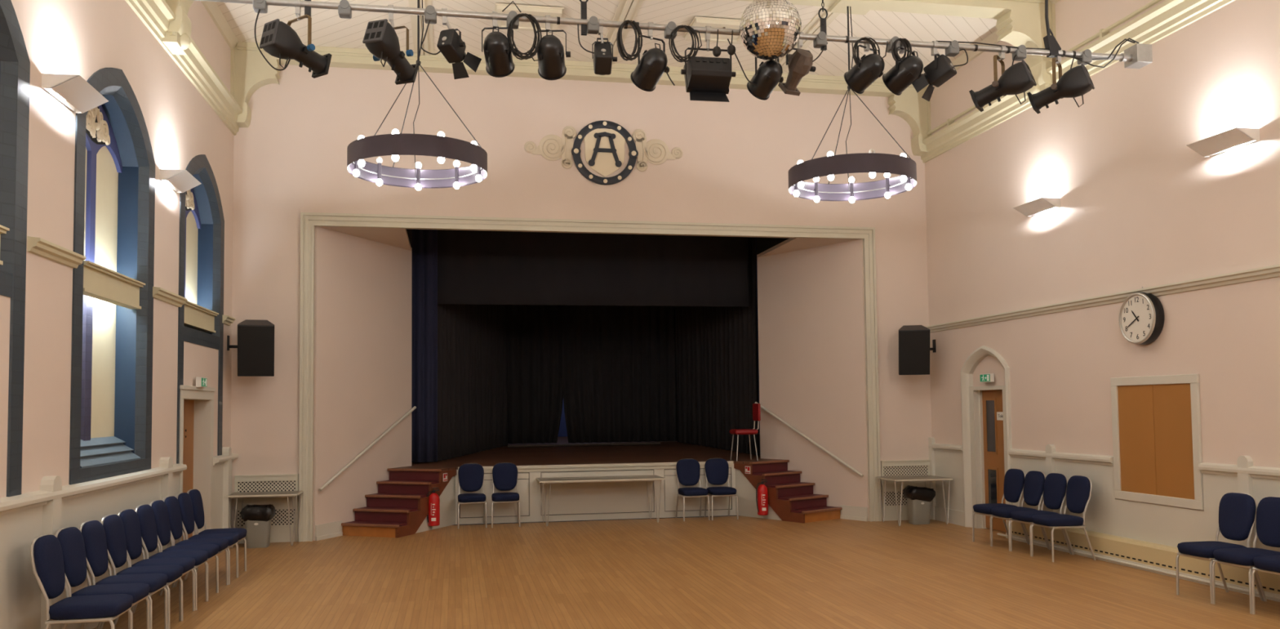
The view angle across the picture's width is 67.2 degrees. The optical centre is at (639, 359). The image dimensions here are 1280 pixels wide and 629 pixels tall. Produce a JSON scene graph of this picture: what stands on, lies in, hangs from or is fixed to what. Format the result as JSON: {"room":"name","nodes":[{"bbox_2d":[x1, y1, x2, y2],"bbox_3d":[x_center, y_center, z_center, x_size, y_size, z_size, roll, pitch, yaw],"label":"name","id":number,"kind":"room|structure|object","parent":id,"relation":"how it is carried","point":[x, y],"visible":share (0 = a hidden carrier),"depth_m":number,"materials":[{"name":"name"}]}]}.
{"room":"community hall","nodes":[
{"label":"community hall","id":0,"kind":"room"},
{"bbox_2d":[0,0,233,497],"bbox_3d":[-3.759,-1.341,3.501,0.350,6.500,18.760,0,-3,-11],"label":"wall","id":1,"kind":"structure","parent":0,"point":[82,37],"depth_m":7.60,"materials":[{"name":"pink paint"}]},
{"bbox_2d":[0,0,30,496],"bbox_3d":[-4.093,-0.903,5.525,0.278,3.530,1.960,0,-3,-11],"label":"window","id":2,"kind":"structure","parent":1,"relation":"in","point":[15,63],"depth_m":6.34,"materials":[{"name":"wood"}]},
{"bbox_2d":[41,73,108,113],"bbox_3d":[-4.146,-1.951,7.087,0.247,0.107,0.580,0,-3,-11],"label":"wall sconce","id":3,"kind":"object","parent":1,"relation":"attached to","point":[74,92],"visible":1,"depth_m":7.00,"materials":[{"name":"white paint"}]},
{"bbox_2d":[68,67,155,484],"bbox_3d":[-4.621,-0.763,8.271,0.278,3.530,1.960,0,-3,-11],"label":"window","id":4,"kind":"structure","parent":1,"relation":"in","point":[111,393],"depth_m":8.66,"materials":[{"name":"wood"}]},
{"bbox_2d":[0,462,231,628],"bbox_3d":[-3.533,1.367,3.325,0.020,1.070,18.600,0,-3,-11],"label":"wall paneling","id":5,"kind":"structure","parent":1,"relation":"attached to","point":[20,588],"depth_m":6.63,"materials":[{"name":"white paint"}]},
{"bbox_2d":[0,446,238,628],"bbox_3d":[-3.497,1.273,3.337,0.095,1.257,18.600,0,-3,-11],"label":"trim","id":6,"kind":"structure","parent":1,"relation":"attached to","point":[51,493],"depth_m":7.29,"materials":[{"name":"white paint"}]},
{"bbox_2d":[26,235,235,325],"bbox_3d":[-4.689,-0.641,9.475,0.080,0.105,5.960,0,-3,-11],"label":"trim","id":7,"kind":"structure","parent":1,"relation":"attached to","point":[42,247],"depth_m":7.11,"materials":[{"name":"beige paint"}]},
{"bbox_2d":[159,168,201,192],"bbox_3d":[-4.667,-1.814,9.794,0.247,0.107,0.580,0,-3,-11],"label":"wall sconce","id":8,"kind":"object","parent":1,"relation":"attached to","point":[180,180],"visible":1,"depth_m":9.69,"materials":[{"name":"white paint"}]},
{"bbox_2d":[124,0,242,135],"bbox_3d":[-3.520,-3.567,3.578,0.155,0.290,18.600,0,-3,-11],"label":"trim","id":9,"kind":"structure","parent":1,"relation":"attached to","point":[157,15],"depth_m":10.46,"materials":[{"name":"beige paint"}]},
{"bbox_2d":[182,399,194,540],"bbox_3d":[-5.144,1.354,10.724,0.032,1.830,1.200,0,-3,-11],"label":"door","id":10,"kind":"structure","parent":1,"relation":"in","point":[188,405],"depth_m":11.10,"materials":[{"name":"brown wood"}]},
{"bbox_2d":[178,384,215,541],"bbox_3d":[-5.036,1.287,10.758,0.213,1.985,1.400,0,-3,-11],"label":"trim","id":11,"kind":"structure","parent":1,"relation":"attached to","point":[203,397],"depth_m":11.33,"materials":[{"name":"white paint"}]},
{"bbox_2d":[176,154,224,463],"bbox_3d":[-5.159,-0.621,11.066,0.278,3.530,1.960,0,-3,-11],"label":"window","id":12,"kind":"structure","parent":1,"relation":"in","point":[202,220],"depth_m":11.60,"materials":[{"name":"wood"}]},
{"bbox_2d":[226,319,274,376],"bbox_3d":[-4.933,-0.155,12.196,0.564,0.723,0.554,0,-3,-21],"label":"loudspeaker","id":13,"kind":"object","parent":1,"relation":"attached to","point":[255,338],"visible":1,"depth_m":12.05,"materials":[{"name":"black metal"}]},
{"bbox_2d":[238,325,273,375],"bbox_3d":[-4.806,-0.113,12.050,0.410,0.612,0.195,0,-3,-21],"label":"grille","id":14,"kind":"object","parent":13,"relation":"attached to","point":[255,343],"depth_m":12.04,"materials":[{"name":"black fabric"}]},
{"bbox_2d":[312,226,411,540],"bbox_3d":[-3.916,0.313,13.768,0.045,4.200,2.221,-2,-3,20],"label":"wall","id":15,"kind":"structure","parent":0,"point":[362,359],"depth_m":13.57,"materials":[{"name":"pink paint"}]},
{"bbox_2d":[231,64,931,540],"bbox_3d":[-0.517,-0.884,13.583,10.425,6.500,0.160,0,-3,-11],"label":"wall","id":16,"kind":"structure","parent":0,"point":[738,156],"depth_m":13.43,"materials":[{"name":"pink paint"}]},
{"bbox_2d":[230,41,932,155],"bbox_3d":[-0.509,-3.606,13.519,9.825,1.070,0.240,0,-3,-11],"label":"trim","id":17,"kind":"structure","parent":16,"relation":"attached to","point":[250,72],"depth_m":13.33,"materials":[{"name":"beige paint"}]},
{"bbox_2d":[298,212,881,541],"bbox_3d":[-0.486,0.199,13.430,8.120,4.320,0.065,0,-3,-11],"label":"trim","id":18,"kind":"structure","parent":16,"relation":"attached to","point":[308,220],"depth_m":13.35,"materials":[{"name":"paint"}]},
{"bbox_2d":[524,120,682,185],"bbox_3d":[-0.494,-2.925,13.579,2.266,0.914,0.061,0,-3,-11],"label":"emblem","id":19,"kind":"object","parent":16,"relation":"attached to","point":[604,149],"depth_m":13.58,"materials":[{"name":"grey stone"}]},
{"bbox_2d":[408,0,840,71],"bbox_3d":[1.226,-4.578,4.492,5.172,0.045,18.500,0,-3,-11],"label":"trim","id":20,"kind":"structure","parent":16,"relation":"attached to","point":[627,10],"depth_m":12.11,"materials":[{"name":"paint"}]},
{"bbox_2d":[406,228,789,432],"bbox_3d":[-1.391,-0.205,18.076,10.900,5.600,9.030,0,-3,-11],"label":"wall","id":21,"kind":"structure","parent":0,"point":[763,244],"depth_m":15.61,"materials":[{"name":"black"}]},
{"bbox_2d":[318,226,411,250],"bbox_3d":[-3.971,-1.760,13.851,1.240,0.050,1.900,0,-3,-11],"label":"ceiling","id":22,"kind":"structure","parent":21,"relation":"attached to","point":[396,237],"depth_m":13.45,"materials":[{"name":"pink paint"}]},
{"bbox_2d":[437,229,749,306],"bbox_3d":[-0.878,-1.910,15.876,5.521,2.021,0.050,0,-3,-10],"label":"curtain border","id":23,"kind":"object","parent":21,"relation":"hanging from","point":[475,267],"visible":0.57,"depth_m":15.85,"materials":[{"name":"black fabric"}]},
{"bbox_2d":[757,237,858,257],"bbox_3d":[2.667,-1.769,15.128,1.100,0.050,1.900,0,-3,-11],"label":"soffit","id":24,"kind":"object","parent":21,"relation":"attached to","point":[788,245],"depth_m":14.71,"materials":[{"name":"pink paint"}]},
{"bbox_2d":[215,0,997,78],"bbox_3d":[1.188,-4.640,4.691,10.425,0.100,18.900,0,-3,-11],"label":"ceiling","id":25,"kind":"structure","parent":0,"point":[328,29],"depth_m":12.17,"materials":[{"name":"paint"}]},
{"bbox_2d":[346,0,487,190],"bbox_3d":[-2.324,-2.983,10.100,1.424,2.149,1.424,0,-3,-11],"label":"ring chandelier","id":26,"kind":"object","parent":25,"relation":"hanging from","point":[395,144],"visible":0.99,"depth_m":9.87,"materials":[{"name":"metal"}]},
{"bbox_2d":[494,3,564,32],"bbox_3d":[-1.369,-4.160,11.771,0.810,0.085,0.640,0,-3,-11],"label":"ceiling vent","id":27,"kind":"object","parent":25,"relation":"in","point":[535,11],"visible":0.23,"depth_m":11.53,"materials":[{"name":"paint"}]},
{"bbox_2d":[191,0,1152,68],"bbox_3d":[0.491,-3.436,7.708,7.988,1.998,0.165,0,-3,-11],"label":"bar","id":28,"kind":"object","parent":25,"relation":"hanging from","point":[1138,55],"depth_m":7.81,"materials":[{"name":"metal"}]},
{"bbox_2d":[259,0,332,78],"bbox_3d":[-2.522,-2.372,7.066,0.320,0.566,0.510,-3,-3,34],"label":"spotlight","id":29,"kind":"object","parent":28,"relation":"hanging from","point":[279,40],"visible":1,"depth_m":6.96,"materials":[{"name":"black metal"}]},
{"bbox_2d":[259,18,279,48],"bbox_3d":[-2.647,-2.328,6.878,0.160,0.196,0.060,-3,-3,34],"label":"grille","id":30,"kind":"object","parent":29,"relation":"attached to","point":[270,35],"depth_m":6.85,"materials":[{"name":"grey metal"}]},
{"bbox_2d":[362,4,418,84],"bbox_3d":[-1.857,-2.388,7.192,0.320,0.536,0.512,-2,-3,18],"label":"spotlight","id":31,"kind":"object","parent":28,"relation":"hanging from","point":[380,38],"visible":1,"depth_m":7.07,"materials":[{"name":"black metal"}]},
{"bbox_2d":[362,18,387,44],"bbox_3d":[-1.923,-2.385,6.992,0.160,0.187,0.091,-2,-3,18],"label":"grille","id":32,"kind":"object","parent":31,"relation":"attached to","point":[376,32],"depth_m":6.97,"materials":[{"name":"grey metal"}]},
{"bbox_2d":[436,8,481,79],"bbox_3d":[-1.390,-2.413,7.327,0.195,0.483,0.352,-2,-3,28],"label":"spotlight","id":33,"kind":"object","parent":28,"relation":"hanging from","point":[451,45],"visible":1,"depth_m":7.27,"materials":[{"name":"black metal"}]},
{"bbox_2d":[481,12,518,77],"bbox_3d":[-1.075,-2.415,7.377,0.275,0.479,0.338,0,-3,-11],"label":"spotlight","id":34,"kind":"object","parent":28,"relation":"hanging from","point":[496,46],"visible":1,"depth_m":7.30,"materials":[{"name":"black metal"}]},
{"bbox_2d":[502,0,542,61],"bbox_3d":[-0.897,-2.511,7.341,0.308,0.460,0.046,0,-3,-9],"label":"cable coil","id":35,"kind":"object","parent":28,"relation":"hanging from","point":[533,20],"visible":1,"depth_m":7.33,"materials":[{"name":"black rubber"}]},
{"bbox_2d":[534,15,570,80],"bbox_3d":[-0.677,-2.416,7.454,0.275,0.479,0.337,0,-3,-11],"label":"spotlight","id":36,"kind":"object","parent":28,"relation":"hanging from","point":[552,66],"visible":0.99,"depth_m":7.38,"materials":[{"name":"black metal"}]},
{"bbox_2d":[591,18,617,75],"bbox_3d":[-0.276,-2.440,7.510,0.195,0.434,0.243,0,-3,-11],"label":"spotlight","id":37,"kind":"object","parent":28,"relation":"hanging from","point":[602,57],"visible":1,"depth_m":7.46,"materials":[{"name":"black metal"}]},
{"bbox_2d":[630,22,669,91],"bbox_3d":[0.085,-2.393,7.605,0.337,0.528,0.269,-3,-4,39],"label":"spotlight","id":38,"kind":"object","parent":28,"relation":"hanging from","point":[650,68],"visible":1,"depth_m":7.52,"materials":[{"name":"black metal"}]},
{"bbox_2d":[680,26,736,102],"bbox_3d":[0.541,-2.350,7.676,0.440,0.615,0.263,0,-3,-11],"label":"floodlight","id":39,"kind":"object","parent":28,"relation":"hanging from","point":[706,78],"visible":0.98,"depth_m":7.61,"materials":[{"name":"black metal"}]},
{"bbox_2d":[746,57,783,100],"bbox_3d":[1.019,-2.383,7.784,0.320,0.549,0.257,-3,-4,39],"label":"spotlight","id":40,"kind":"object","parent":28,"relation":"hanging from","point":[769,73],"visible":0.84,"depth_m":7.69,"materials":[{"name":"black metal"}]},
{"bbox_2d":[777,32,815,96],"bbox_3d":[1.298,-2.416,7.852,0.269,0.483,0.348,0,-3,-11],"label":"spotlight","id":41,"kind":"object","parent":28,"relation":"hanging from","point":[799,64],"visible":0.94,"depth_m":7.78,"materials":[{"name":"grey metal"}]},
{"bbox_2d":[844,36,884,93],"bbox_3d":[1.860,-2.434,7.948,0.338,0.450,0.270,-2,-3,33],"label":"spotlight","id":42,"kind":"object","parent":28,"relation":"hanging from","point":[872,66],"visible":1,"depth_m":7.86,"materials":[{"name":"black metal"}]},
{"bbox_2d":[882,42,923,95],"bbox_3d":[2.194,-2.437,8.012,0.338,0.445,0.270,-2,-3,33],"label":"spotlight","id":43,"kind":"object","parent":28,"relation":"hanging from","point":[903,74],"visible":0.99,"depth_m":7.92,"materials":[{"name":"black metal"}]},
{"bbox_2d":[911,40,956,101],"bbox_3d":[2.463,-2.428,8.080,0.372,0.462,0.212,-2,-3,27],"label":"spotlight","id":44,"kind":"object","parent":28,"relation":"hanging from","point":[941,69],"visible":1,"depth_m":8.02,"materials":[{"name":"black metal"}]},
{"bbox_2d":[968,45,1036,111],"bbox_3d":[3.062,-2.400,8.140,0.512,0.526,0.320,-3,-3,35],"label":"spotlight","id":45,"kind":"object","parent":28,"relation":"hanging from","point":[1018,78],"visible":1,"depth_m":8.05,"materials":[{"name":"black metal"}]},
{"bbox_2d":[1026,49,1094,114],"bbox_3d":[3.597,-2.401,8.244,0.512,0.524,0.320,-3,-3,35],"label":"spotlight","id":46,"kind":"object","parent":28,"relation":"hanging from","point":[1077,82],"visible":1,"depth_m":8.15,"materials":[{"name":"black metal"}]},
{"bbox_2d":[683,17,742,44],"bbox_3d":[1.007,-4.163,12.228,0.790,0.085,0.640,0,-3,-11],"label":"ceiling vent","id":47,"kind":"object","parent":25,"relation":"in","point":[719,23],"visible":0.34,"depth_m":12.04,"materials":[{"name":"paint"}]},
{"bbox_2d":[738,0,801,60],"bbox_3d":[1.011,-3.401,7.582,0.483,2.089,0.484,0,-3,-11],"label":"ball","id":48,"kind":"object","parent":25,"relation":"hanging from","point":[770,29],"visible":1,"depth_m":7.37,"materials":[{"name":"silver"}]},
{"bbox_2d":[788,6,916,203],"bbox_3d":[2.399,-2.989,11.009,1.424,2.149,1.424,0,-3,-11],"label":"ring chandelier","id":49,"kind":"object","parent":25,"relation":"hanging from","point":[872,162],"visible":0.98,"depth_m":10.77,"materials":[{"name":"metal"}]},
{"bbox_2d":[829,0,879,14],"bbox_3d":[0.049,-4.101,10.613,5.352,0.095,0.380,0,-3,-11],"label":"ceiling vent","id":50,"kind":"object","parent":25,"relation":"in","point":[857,6],"depth_m":11.06,"materials":[{"name":"beige paint"}]},
{"bbox_2d":[92,515,1279,628],"bbox_3d":[1.174,1.984,4.811,10.425,0.120,19.800,0,-3,-11],"label":"floor","id":51,"kind":"structure","parent":0,"point":[722,571],"depth_m":9.29,"materials":[{"name":"brown wood"}]},
{"bbox_2d":[30,533,133,628],"bbox_3d":[-3.701,1.607,6.400,0.543,0.900,0.414,0,-3,-12],"label":"banquet chair","id":52,"kind":"object","parent":51,"relation":"on","point":[46,550],"visible":1,"depth_m":6.26,"materials":[{"name":"blue fabric"}]},
{"bbox_2d":[54,526,150,628],"bbox_3d":[-3.802,1.629,6.819,0.543,0.900,0.414,0,-3,-10],"label":"banquet chair","id":53,"kind":"object","parent":51,"relation":"on","point":[71,539],"visible":0.7,"depth_m":6.76,"materials":[{"name":"fabric"}]},
{"bbox_2d":[79,520,168,628],"bbox_3d":[-3.873,1.650,7.232,0.543,0.900,0.414,0,-3,-11],"label":"banquet chair","id":54,"kind":"object","parent":51,"relation":"on","point":[93,532],"visible":0.74,"depth_m":7.15,"materials":[{"name":"fabric"}]},
{"bbox_2d":[99,514,183,628],"bbox_3d":[-3.943,1.670,7.635,0.543,0.900,0.414,0,-3,-12],"label":"banquet chair","id":55,"kind":"object","parent":51,"relation":"on","point":[113,524],"visible":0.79,"depth_m":7.54,"materials":[{"name":"fabric"}]},
{"bbox_2d":[113,508,195,622],"bbox_3d":[-4.035,1.691,8.040,0.543,0.900,0.414,0,-3,-10],"label":"banquet chair","id":56,"kind":"object","parent":51,"relation":"on","point":[130,517],"visible":0.69,"depth_m":7.98,"materials":[{"name":"fabric"}]},
{"bbox_2d":[133,503,208,613],"bbox_3d":[-4.102,1.711,8.444,0.543,0.900,0.414,0,-3,-11],"label":"banquet chair","id":57,"kind":"object","parent":51,"relation":"on","point":[145,513],"visible":0.73,"depth_m":8.35,"materials":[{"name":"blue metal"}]},
{"bbox_2d":[149,499,218,595],"bbox_3d":[-4.184,1.732,8.845,0.543,0.900,0.414,0,-3,-11],"label":"banquet chair","id":58,"kind":"object","parent":51,"relation":"on","point":[159,507],"visible":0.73,"depth_m":8.78,"materials":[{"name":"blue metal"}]},
{"bbox_2d":[161,495,228,594],"bbox_3d":[-4.265,1.752,9.247,0.543,0.900,0.414,0,-3,-10],"label":"banquet chair","id":59,"kind":"object","parent":51,"relation":"on","point":[172,503],"visible":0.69,"depth_m":9.19,"materials":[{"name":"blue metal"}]},
{"bbox_2d":[173,492,239,586],"bbox_3d":[-4.332,1.772,9.650,0.543,0.900,0.414,0,-3,-11],"label":"banquet chair","id":60,"kind":"object","parent":51,"relation":"on","point":[184,498],"visible":0.69,"depth_m":9.56,"materials":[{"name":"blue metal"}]},
{"bbox_2d":[186,488,247,578],"bbox_3d":[-4.417,1.793,10.057,0.543,0.900,0.414,0,-3,-11],"label":"banquet chair","id":61,"kind":"object","parent":51,"relation":"on","point":[195,495],"visible":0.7,"depth_m":10.00,"materials":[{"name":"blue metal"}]},
{"bbox_2d":[240,503,275,547],"bbox_3d":[-4.803,2.078,12.099,0.393,0.530,0.310,0,-3,-11],"label":"waste bin","id":62,"kind":"object","parent":51,"relation":"on","point":[257,517],"visible":0.98,"depth_m":11.99,"materials":[{"name":"grey plastic"}]},
{"bbox_2d":[225,490,303,547],"bbox_3d":[-4.774,2.020,12.255,0.862,0.659,0.462,0,-3,-11],"label":"folding table","id":63,"kind":"object","parent":51,"relation":"on","point":[274,493],"visible":0.98,"depth_m":12.14,"materials":[{"name":"grey laminate"}]},
{"bbox_2d":[234,473,298,542],"bbox_3d":[-4.848,1.926,12.502,0.783,0.875,0.044,0,-3,-11],"label":"radiator cover","id":64,"kind":"object","parent":51,"relation":"on","point":[279,531],"visible":0.7,"depth_m":12.52,"materials":[{"name":"paint"}]},
{"bbox_2d":[341,467,456,537],"bbox_3d":[-3.377,1.985,13.696,0.915,0.841,1.580,-2,-3,20],"label":"staircase","id":65,"kind":"structure","parent":51,"relation":"on","point":[399,508],"depth_m":13.51,"materials":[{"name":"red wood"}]},
{"bbox_2d":[457,462,487,528],"bbox_3d":[-2.449,1.965,14.009,0.414,0.900,0.543,0,-3,-12],"label":"banquet chair","id":66,"kind":"object","parent":51,"relation":"on","point":[470,475],"visible":1,"depth_m":14.17,"materials":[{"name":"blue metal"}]},
{"bbox_2d":[491,462,520,527],"bbox_3d":[-1.969,1.964,14.092,0.414,0.900,0.543,0,-3,-9],"label":"banquet chair","id":67,"kind":"object","parent":51,"relation":"on","point":[504,474],"visible":1,"depth_m":14.25,"materials":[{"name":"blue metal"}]},
{"bbox_2d":[395,432,784,524],"bbox_3d":[-1.409,2.075,18.185,10.500,1.057,7.982,0,-3,-11],"label":"stage","id":68,"kind":"object","parent":51,"relation":"on","point":[584,500],"visible":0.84,"depth_m":14.78,"materials":[{"name":"white"}]},
{"bbox_2d":[411,229,437,462],"bbox_3d":[-3.468,-0.611,15.191,0.533,4.425,0.099,0,-3,-18],"label":"stage curtain","id":69,"kind":"object","parent":68,"relation":"on","point":[424,242],"visible":0.62,"depth_m":15.19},
{"bbox_2d":[437,303,507,460],"bbox_3d":[-2.973,-0.559,17.343,0.143,4.532,3.734,-1,-3,9],"label":"stage curtain","id":70,"kind":"object","parent":68,"relation":"on","point":[472,369],"visible":0.53,"depth_m":16.98,"materials":[{"name":"fabric"}]},
{"bbox_2d":[506,304,563,443],"bbox_3d":[-2.528,-0.522,19.473,1.996,4.408,0.137,0,-3,-9],"label":"stage curtain","id":71,"kind":"object","parent":68,"relation":"on","point":[535,393],"visible":0.34,"depth_m":19.50,"materials":[{"name":"fabric"}]},
{"bbox_2d":[561,304,677,442],"bbox_3d":[0.013,-0.528,19.863,3.274,4.411,0.129,0,-3,-12],"label":"stage curtain","id":72,"kind":"object","parent":68,"relation":"on","point":[619,370],"visible":0.44,"depth_m":19.72,"materials":[{"name":"fabric"}]},
{"bbox_2d":[675,236,758,454],"bbox_3d":[1.401,-0.566,18.137,0.179,4.535,3.647,0,-3,-19],"label":"stage curtain","id":73,"kind":"object","parent":68,"relation":"on","point":[716,362],"visible":0.59,"depth_m":17.91,"materials":[{"name":"fabric"}]},
{"bbox_2d":[536,474,665,525],"bbox_3d":[-0.591,2.074,14.280,1.842,0.659,0.662,0,-3,-11],"label":"folding table","id":74,"kind":"object","parent":51,"relation":"on","point":[649,477],"visible":1,"depth_m":14.14,"materials":[{"name":"grey laminate"}]},
{"bbox_2d":[675,457,710,520],"bbox_3d":[0.791,1.960,14.633,0.414,0.900,0.543,0,-3,-12],"label":"banquet chair","id":75,"kind":"object","parent":51,"relation":"on","point":[687,469],"visible":1,"depth_m":14.78,"materials":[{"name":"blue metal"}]},
{"bbox_2d":[704,457,738,519],"bbox_3d":[1.231,1.959,14.713,0.414,0.900,0.543,0,-3,-10],"label":"banquet chair","id":76,"kind":"object","parent":51,"relation":"on","point":[716,469],"visible":0.94,"depth_m":14.87,"materials":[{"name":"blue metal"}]},
{"bbox_2d":[733,459,842,522],"bbox_3d":[2.232,1.977,14.761,0.865,0.841,1.492,2,-4,-39],"label":"staircase","id":77,"kind":"structure","parent":51,"relation":"on","point":[790,499],"depth_m":14.64,"materials":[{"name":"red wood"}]},
{"bbox_2d":[880,459,930,520],"bbox_3d":[3.923,1.914,14.190,0.762,0.875,0.044,0,-3,-11],"label":"radiator cover","id":78,"kind":"object","parent":51,"relation":"on","point":[900,467],"visible":0.66,"depth_m":14.17,"materials":[{"name":"paint"}]},
{"bbox_2d":[875,475,952,525],"bbox_3d":[3.922,2.003,13.770,0.872,0.654,0.632,0,-3,-11],"label":"folding table","id":79,"kind":"object","parent":51,"relation":"on","point":[906,477],"visible":0.93,"depth_m":13.58,"materials":[{"name":"grey laminate"}]},
{"bbox_2d":[902,484,935,524],"bbox_3d":[3.985,2.057,13.740,0.408,0.544,0.310,0,-3,-11],"label":"waste bin","id":80,"kind":"object","parent":51,"relation":"on","point":[919,499],"visible":1,"depth_m":13.63,"materials":[{"name":"grey plastic"}]},
{"bbox_2d":[972,468,1028,545],"bbox_3d":[4.389,1.781,11.761,0.543,0.900,0.414,0,-3,-12],"label":"banquet chair","id":81,"kind":"object","parent":51,"relation":"on","point":[1014,478],"visible":0.77,"depth_m":11.74,"materials":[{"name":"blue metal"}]},
{"bbox_2d":[990,470,1048,550],"bbox_3d":[4.466,1.761,11.358,0.543,0.900,0.414,0,-3,-10],"label":"banquet chair","id":82,"kind":"object","parent":51,"relation":"on","point":[1033,483],"visible":0.8,"depth_m":11.33,"materials":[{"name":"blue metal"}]},
{"bbox_2d":[1009,472,1071,555],"bbox_3d":[4.543,1.740,10.957,0.543,0.900,0.414,0,-3,-11],"label":"banquet chair","id":83,"kind":"object","parent":51,"relation":"on","point":[1055,488],"visible":0.77,"depth_m":10.93,"materials":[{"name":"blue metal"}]},
{"bbox_2d":[1031,475,1096,561],"bbox_3d":[4.621,1.720,10.553,0.543,0.900,0.414,0,-3,-10],"label":"banquet chair","id":84,"kind":"object","parent":51,"relation":"on","point":[1078,491],"visible":1,"depth_m":10.47,"materials":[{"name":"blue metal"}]},
{"bbox_2d":[996,519,1279,601],"bbox_3d":[5.352,1.931,8.650,0.139,0.270,7.550,0,-3,-11],"label":"heater","id":85,"kind":"object","parent":51,"relation":"on","point":[1153,557],"visible":0.8,"depth_m":9.70,"materials":[{"name":"beige metal"}]},
{"bbox_2d":[1175,492,1263,603],"bbox_3d":[5.012,1.609,8.361,0.543,0.900,0.414,0,-3,-11],"label":"banquet chair","id":86,"kind":"object","parent":51,"relation":"on","point":[1237,510],"visible":0.88,"depth_m":8.34,"materials":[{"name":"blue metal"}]},
{"bbox_2d":[1211,496,1279,613],"bbox_3d":[5.089,1.589,7.959,0.543,0.900,0.414,0,-3,-11],"label":"banquet chair","id":87,"kind":"object","parent":51,"relation":"on","point":[1268,512],"visible":0.91,"depth_m":8.00,"materials":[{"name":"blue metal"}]},
{"bbox_2d":[1251,554,1279,613],"bbox_3d":[5.167,1.568,7.557,0.543,0.900,0.414,0,-3,-11],"label":"banquet chair","id":88,"kind":"object","parent":51,"relation":"on","point":[1266,563],"visible":1,"depth_m":7.59,"materials":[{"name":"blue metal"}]},
{"bbox_2d":[756,239,868,520],"bbox_3d":[2.653,0.304,15.030,0.045,4.200,2.152,2,-4,-39],"label":"wall","id":89,"kind":"structure","parent":0,"point":[811,339],"depth_m":14.89,"materials":[{"name":"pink paint"}]},
{"bbox_2d":[924,0,1279,532],"bbox_3d":[6.257,-1.355,5.428,0.400,6.500,18.760,0,-3,-11],"label":"wall","id":90,"kind":"structure","parent":0,"point":[1140,207],"depth_m":10.28,"materials":[{"name":"pink paint"}]},
{"bbox_2d":[162,31,1052,101],"bbox_3d":[0.059,-3.265,10.572,9.825,0.290,0.398,0,-3,-11],"label":"trim","id":91,"kind":"structure","parent":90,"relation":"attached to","point":[176,44],"depth_m":9.64,"materials":[{"name":"beige paint"}]},
{"bbox_2d":[164,0,1056,92],"bbox_3d":[0.057,-3.755,10.577,9.825,1.070,0.340,0,-3,-11],"label":"trim","id":92,"kind":"structure","parent":90,"relation":"attached to","point":[1019,22],"depth_m":11.30,"materials":[{"name":"beige paint"}]},
{"bbox_2d":[200,0,1060,87],"bbox_3d":[1.218,-4.548,4.539,9.825,0.100,18.600,0,-3,-11],"label":"trim","id":93,"kind":"structure","parent":90,"relation":"attached to","point":[211,7],"depth_m":12.22,"materials":[{"name":"paint"}]},
{"bbox_2d":[898,324,936,374],"bbox_3d":[4.013,-0.144,13.983,0.471,0.723,0.804,-2,-3,24],"label":"loudspeaker","id":94,"kind":"object","parent":90,"relation":"attached to","point":[914,348],"visible":1,"depth_m":13.74,"materials":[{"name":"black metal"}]},
{"bbox_2d":[960,345,1012,528],"bbox_3d":[4.686,1.042,12.855,0.207,2.470,1.160,0,-3,-11],"label":"trim","id":95,"kind":"structure","parent":90,"relation":"attached to","point":[974,490],"depth_m":13.20,"materials":[{"name":"white paint"}]},
{"bbox_2d":[973,355,1004,386],"bbox_3d":[4.728,0.133,12.909,0.040,0.430,0.940,0,-3,-11],"label":"trim","id":96,"kind":"structure","parent":90,"relation":"attached to","point":[988,364],"depth_m":12.94,"materials":[{"name":"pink paint"}]},
{"bbox_2d":[982,389,1006,531],"bbox_3d":[4.780,1.331,12.848,0.045,1.870,0.740,0,-3,-11],"label":"door","id":97,"kind":"structure","parent":90,"relation":"in","point":[992,399],"depth_m":12.92,"materials":[{"name":"brown wood"}]},
{"bbox_2d":[926,0,1161,135],"bbox_3d":[6.025,-3.872,5.302,0.093,0.280,18.350,0,-3,-11],"label":"crown molding","id":98,"kind":"structure","parent":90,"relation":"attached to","point":[1102,33],"depth_m":10.49,"materials":[{"name":"beige paint"}]},
{"bbox_2d":[920,0,1235,163],"bbox_3d":[5.976,-3.581,5.405,0.155,0.290,18.600,0,-3,-11],"label":"trim","id":99,"kind":"structure","parent":90,"relation":"attached to","point":[1170,16],"depth_m":10.42,"materials":[{"name":"beige paint"}]},
{"bbox_2d":[925,263,1279,332],"bbox_3d":[6.041,-0.921,5.283,0.080,0.105,18.600,0,-3,-11],"label":"trim","id":100,"kind":"structure","parent":90,"relation":"attached to","point":[1272,271],"depth_m":10.21,"materials":[{"name":"paint"}]},
{"bbox_2d":[928,436,1279,546],"bbox_3d":[6.073,1.285,5.187,0.060,1.208,18.620,0,-3,-11],"label":"trim","id":101,"kind":"structure","parent":90,"relation":"attached to","point":[1244,468],"depth_m":10.56,"materials":[{"name":"white paint"}]},
{"bbox_2d":[934,449,1279,551],"bbox_3d":[6.098,1.373,5.177,0.015,1.030,18.600,0,-3,-11],"label":"wainscoting","id":102,"kind":"structure","parent":90,"relation":"attached to","point":[1171,526],"depth_m":10.14,"materials":[{"name":"white paint"}]},
{"bbox_2d":[1119,286,1164,344],"bbox_3d":[5.137,-0.456,9.877,0.122,0.603,0.544,0,-3,-11],"label":"wall clock","id":103,"kind":"object","parent":90,"relation":"attached to","point":[1141,314],"visible":1,"depth_m":9.80,"materials":[{"name":"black plastic"}]},
{"bbox_2d":[1110,373,1204,509],"bbox_3d":[5.209,0.805,9.751,0.030,1.290,1.230,0,-3,-11],"label":"bulletin board","id":104,"kind":"object","parent":90,"relation":"attached to","point":[1156,420],"visible":1,"depth_m":9.68,"materials":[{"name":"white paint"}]},
{"bbox_2d":[1186,127,1259,157],"bbox_3d":[5.288,-1.972,8.750,0.247,0.107,0.580,0,-3,-11],"label":"wall sconce","id":105,"kind":"object","parent":90,"relation":"attached to","point":[1236,137],"visible":1,"depth_m":8.69,"materials":[{"name":"white paint"}]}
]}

